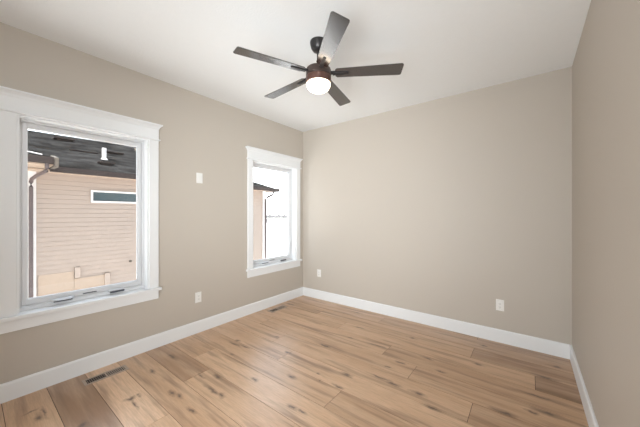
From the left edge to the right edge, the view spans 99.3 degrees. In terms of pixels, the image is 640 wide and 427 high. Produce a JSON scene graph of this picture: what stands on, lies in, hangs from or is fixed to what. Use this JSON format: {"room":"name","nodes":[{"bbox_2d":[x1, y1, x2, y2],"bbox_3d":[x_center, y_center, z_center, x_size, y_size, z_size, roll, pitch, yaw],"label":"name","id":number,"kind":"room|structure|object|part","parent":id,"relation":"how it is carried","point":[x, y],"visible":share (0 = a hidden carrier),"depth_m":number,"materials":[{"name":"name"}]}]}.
{"room":"empty bedroom","nodes":[
{"label":"empty bedroom","id":0,"kind":"room"},
{"bbox_2d":[0,22,302,383],"bbox_3d":[-1.586,-0.030,3.019,0.165,2.900,4.255,0,0,38],"label":"wall","id":1,"kind":"structure","parent":0,"point":[203,226],"depth_m":2.90,"materials":[{"name":"beige paint"}]},
{"bbox_2d":[0,86,162,333],"bbox_3d":[-2.028,-0.024,2.404,0.214,1.769,1.114,0,0,38],"label":"window","id":2,"kind":"structure","parent":1,"relation":"in","point":[20,111],"depth_m":2.18,"materials":[{"name":"white paint"}]},
{"bbox_3d":[-2.270,0.001,1.979,0.019,1.492,0.085,0,0,38],"label":"casing","id":3,"kind":"part","parent":2,"relation":"part of","materials":[{"name":"white paint"}]},
{"bbox_3d":[-2.076,-0.001,2.441,0.053,1.426,0.818,0,0,38],"label":"sash","id":4,"kind":"part","parent":2,"relation":"part of","materials":[{"name":"white plastic"}]},
{"bbox_3d":[-1.962,-0.827,2.354,0.049,0.163,1.114,0,0,38],"label":"head casing","id":5,"kind":"part","parent":2,"relation":"part of","materials":[{"name":"white paint"}]},
{"bbox_3d":[-2.071,0.005,2.438,0.105,1.500,0.880,0,0,38],"label":"frame","id":6,"kind":"part","parent":2,"relation":"part of","materials":[{"name":"white plastic"}]},
{"bbox_3d":[-1.679,0.001,2.748,0.019,1.492,0.085,0,0,38],"label":"casing","id":7,"kind":"part","parent":2,"relation":"part of","materials":[{"name":"white paint"}]},
{"bbox_2d":[0,287,302,403],"bbox_3d":[-1.515,1.292,2.964,0.016,0.135,4.055,0,0,38],"label":"baseboard","id":8,"kind":"structure","parent":1,"relation":"attached to","point":[19,387],"depth_m":2.53,"materials":[{"name":"white paint"}]},
{"bbox_2d":[195,292,200,302],"bbox_3d":[-1.395,0.957,3.125,0.010,0.118,0.072,0,0,38],"label":"wall outlet","id":9,"kind":"object","parent":1,"relation":"attached to","point":[198,294],"visible":1,"depth_m":3.12,"materials":[{"name":"white plastic"}]},
{"bbox_2d":[196,173,202,182],"bbox_3d":[-1.387,-0.414,3.135,0.011,0.118,0.072,0,0,38],"label":"wall switch","id":10,"kind":"object","parent":1,"relation":"attached to","point":[199,176],"visible":1,"depth_m":3.13,"materials":[{"name":"white plastic"}]},
{"bbox_2d":[245,146,302,277],"bbox_3d":[-0.706,-0.024,4.124,0.214,1.769,1.114,0,0,38],"label":"window","id":11,"kind":"structure","parent":1,"relation":"in","point":[256,157],"depth_m":4.17,"materials":[{"name":"white paint"}]},
{"bbox_3d":[-0.948,0.001,3.699,0.019,1.492,0.085,0,0,38],"label":"casing","id":12,"kind":"part","parent":11,"relation":"part of","materials":[{"name":"white paint"}]},
{"bbox_3d":[-0.754,-0.001,4.161,0.053,1.426,0.818,0,0,38],"label":"sash","id":13,"kind":"part","parent":11,"relation":"part of","materials":[{"name":"white plastic"}]},
{"bbox_3d":[-0.750,0.005,4.157,0.105,1.500,0.880,0,0,38],"label":"frame","id":14,"kind":"part","parent":11,"relation":"part of","materials":[{"name":"white plastic"}]},
{"bbox_3d":[-0.641,-0.827,4.074,0.049,0.163,1.114,0,0,38],"label":"head casing","id":15,"kind":"part","parent":11,"relation":"part of","materials":[{"name":"white paint"}]},
{"bbox_3d":[-0.358,0.001,4.467,0.019,1.492,0.085,0,0,38],"label":"casing","id":16,"kind":"part","parent":11,"relation":"part of","materials":[{"name":"white paint"}]},
{"bbox_2d":[0,295,588,426],"bbox_3d":[-0.199,1.390,1.953,3.334,0.060,4.055,0,0,38],"label":"floor","id":17,"kind":"structure","parent":0,"point":[309,362],"depth_m":2.18,"materials":[{"name":"brown wood"}]},
{"bbox_2d":[82,365,128,385],"bbox_3d":[-1.806,1.358,2.298,0.108,0.004,0.300,0,0,38],"label":"floor vent","id":18,"kind":"object","parent":17,"relation":"in","point":[120,369],"visible":1,"depth_m":2.29,"materials":[{"name":"beige metal"}]},
{"bbox_2d":[268,305,286,312],"bbox_3d":[-0.607,1.358,3.896,0.108,0.004,0.300,0,0,38],"label":"floor vent","id":19,"kind":"object","parent":17,"relation":"in","point":[282,306],"visible":1,"depth_m":3.90,"materials":[{"name":"beige metal"}]},
{"bbox_2d":[0,0,590,131],"bbox_3d":[-0.199,-1.430,1.953,3.334,0.100,4.055,0,0,38],"label":"ceiling","id":20,"kind":"structure","parent":0,"point":[446,48],"depth_m":2.16,"materials":[{"name":"white paint"}]},
{"bbox_2d":[233,11,403,105],"bbox_3d":[-0.029,-1.179,2.211,1.239,0.403,1.268,0,0,38],"label":"ceiling fan","id":21,"kind":"object","parent":20,"relation":"hanging from","point":[318,80],"visible":1,"depth_m":2.09,"materials":[{"name":"metal"}]},
{"bbox_3d":[-0.357,-1.122,1.984,0.522,0.007,0.120,0,9,-29],"label":"blade","id":22,"kind":"part","parent":21,"relation":"part of","materials":[{"name":"paint"}]},
{"bbox_3d":[-0.304,-1.122,2.446,0.522,0.007,0.120,0,9,43],"label":"blade","id":23,"kind":"part","parent":21,"relation":"part of","materials":[{"name":"paint"}]},
{"bbox_3d":[-0.012,-1.012,2.179,0.191,0.071,0.191,0,0,38],"label":"lamp shade","id":24,"kind":"part","parent":21,"relation":"part of","materials":[{"name":"white glass"}]},
{"bbox_3d":[0.067,-1.122,1.790,0.120,0.007,0.522,17,-3,-11],"label":"blade","id":25,"kind":"part","parent":21,"relation":"part of","materials":[{"name":"paint"}]},
{"bbox_3d":[0.152,-1.122,2.539,0.120,0.007,0.522,-13,-5,24],"label":"blade","id":26,"kind":"part","parent":21,"relation":"part of","materials":[{"name":"paint"}]},
{"bbox_3d":[0.381,-1.122,2.133,0.522,0.007,0.120,0,-12,7],"label":"blade","id":27,"kind":"part","parent":21,"relation":"part of","materials":[{"name":"paint"}]},
{"bbox_2d":[303,67,571,344],"bbox_3d":[1.067,-0.030,3.601,3.334,2.900,0.100,0,0,38],"label":"wall","id":28,"kind":"structure","parent":0,"point":[451,207],"depth_m":3.15,"materials":[{"name":"beige paint"}]},
{"bbox_2d":[317,269,320,276],"bbox_3d":[-0.017,0.949,4.364,0.072,0.118,0.010,0,0,38],"label":"wall outlet","id":29,"kind":"object","parent":28,"relation":"attached to","point":[318,270],"visible":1,"depth_m":4.36,"materials":[{"name":"white plastic"}]},
{"bbox_2d":[303,287,569,358],"bbox_3d":[1.031,1.292,3.555,3.302,0.135,0.016,0,0,38],"label":"baseboard","id":30,"kind":"structure","parent":28,"relation":"attached to","point":[550,347],"depth_m":3.14,"materials":[{"name":"white paint"}]},
{"bbox_2d":[496,299,503,310],"bbox_3d":[1.909,0.968,2.885,0.072,0.118,0.010,0,0,38],"label":"wall outlet","id":31,"kind":"object","parent":28,"relation":"attached to","point":[499,303],"visible":1,"depth_m":2.88,"materials":[{"name":"white plastic"}]},
{"bbox_2d":[572,0,639,426],"bbox_3d":[1.162,-0.030,0.907,0.100,2.900,4.255,0,0,38],"label":"wall","id":32,"kind":"structure","parent":0,"point":[606,63],"depth_m":1.38,"materials":[{"name":"beige paint"}]},
{"bbox_2d":[570,345,598,426],"bbox_3d":[1.116,1.292,0.942,0.016,0.135,4.055,0,0,38],"label":"baseboard","id":33,"kind":"structure","parent":32,"relation":"attached to","point":[588,409],"depth_m":1.93,"materials":[{"name":"white paint"}]},
{"label":"outside","id":34,"kind":"structure","parent":0,"visible":0},
{"bbox_2d":[267,215,286,257],"bbox_3d":[-73.873,2.435,182.874,460.000,0.250,600.000,0,0,38],"label":"ground","id":35,"kind":"structure","parent":34,"point":[276,232],"depth_m":26.74,"materials":[{"name":"white"}]},
{"bbox_2d":[28,130,278,297],"bbox_3d":[-8.241,-0.140,8.413,9.480,4.900,11.300,0,0,38],"label":"neighbor house","id":36,"kind":"structure","parent":35,"relation":"on","point":[82,192],"depth_m":6.23,"materials":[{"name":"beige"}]},
{"bbox_3d":[-5.616,1.673,5.800,0.025,0.815,0.555,0,0,38],"label":"parged panel","id":37,"kind":"part","parent":36,"relation":"part of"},
{"bbox_2d":[52,136,74,141],"bbox_3d":[-7.577,-2.127,8.029,0.400,0.180,0.440,0,0,38],"label":"roof vent","id":38,"kind":"object","parent":36,"relation":"attached to","point":[55,138],"depth_m":7.91,"materials":[{"name":"brown metal"}]},
{"bbox_2d":[69,149,97,153],"bbox_3d":[-6.424,-1.639,7.395,0.160,0.130,0.600,0,0,38],"label":"roof vent","id":39,"kind":"object","parent":36,"relation":"attached to","point":[81,151],"depth_m":7.32,"materials":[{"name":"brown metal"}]},
{"bbox_3d":[-5.280,1.758,6.239,0.025,0.645,0.540,0,0,38],"label":"parged panel","id":40,"kind":"part","parent":36,"relation":"part of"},
{"bbox_2d":[97,161,114,165],"bbox_3d":[-5.323,-1.208,6.777,0.200,0.160,0.320,0,0,38],"label":"roof vent","id":41,"kind":"object","parent":36,"relation":"attached to","point":[101,163],"depth_m":6.70,"materials":[{"name":"brown metal"}]},
{"bbox_3d":[-5.075,1.740,6.485,0.050,0.680,0.100,0,0,38],"label":"post","id":42,"kind":"part","parent":36,"relation":"part of","materials":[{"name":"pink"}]},
{"bbox_3d":[-4.845,-0.407,6.810,0.018,0.205,1.325,0,0,38],"label":"pane","id":43,"kind":"part","parent":36,"relation":"part of","materials":[{"name":"clear glass"}]},
{"bbox_2d":[107,151,123,154],"bbox_3d":[-6.272,-1.791,8.250,0.320,0.150,0.480,0,0,38],"label":"roof vent","id":44,"kind":"object","parent":36,"relation":"attached to","point":[108,152],"depth_m":8.17,"materials":[{"name":"brown metal"}]},
{"bbox_2d":[267,214,286,217],"bbox_3d":[14.190,0.877,157.824,81.988,2.866,63.900,0,0,38],"label":"brush","id":45,"kind":"object","parent":35,"relation":"on","point":[269,215],"visible":0.12,"depth_m":156.83,"materials":[{"name":"white"}]}
]}

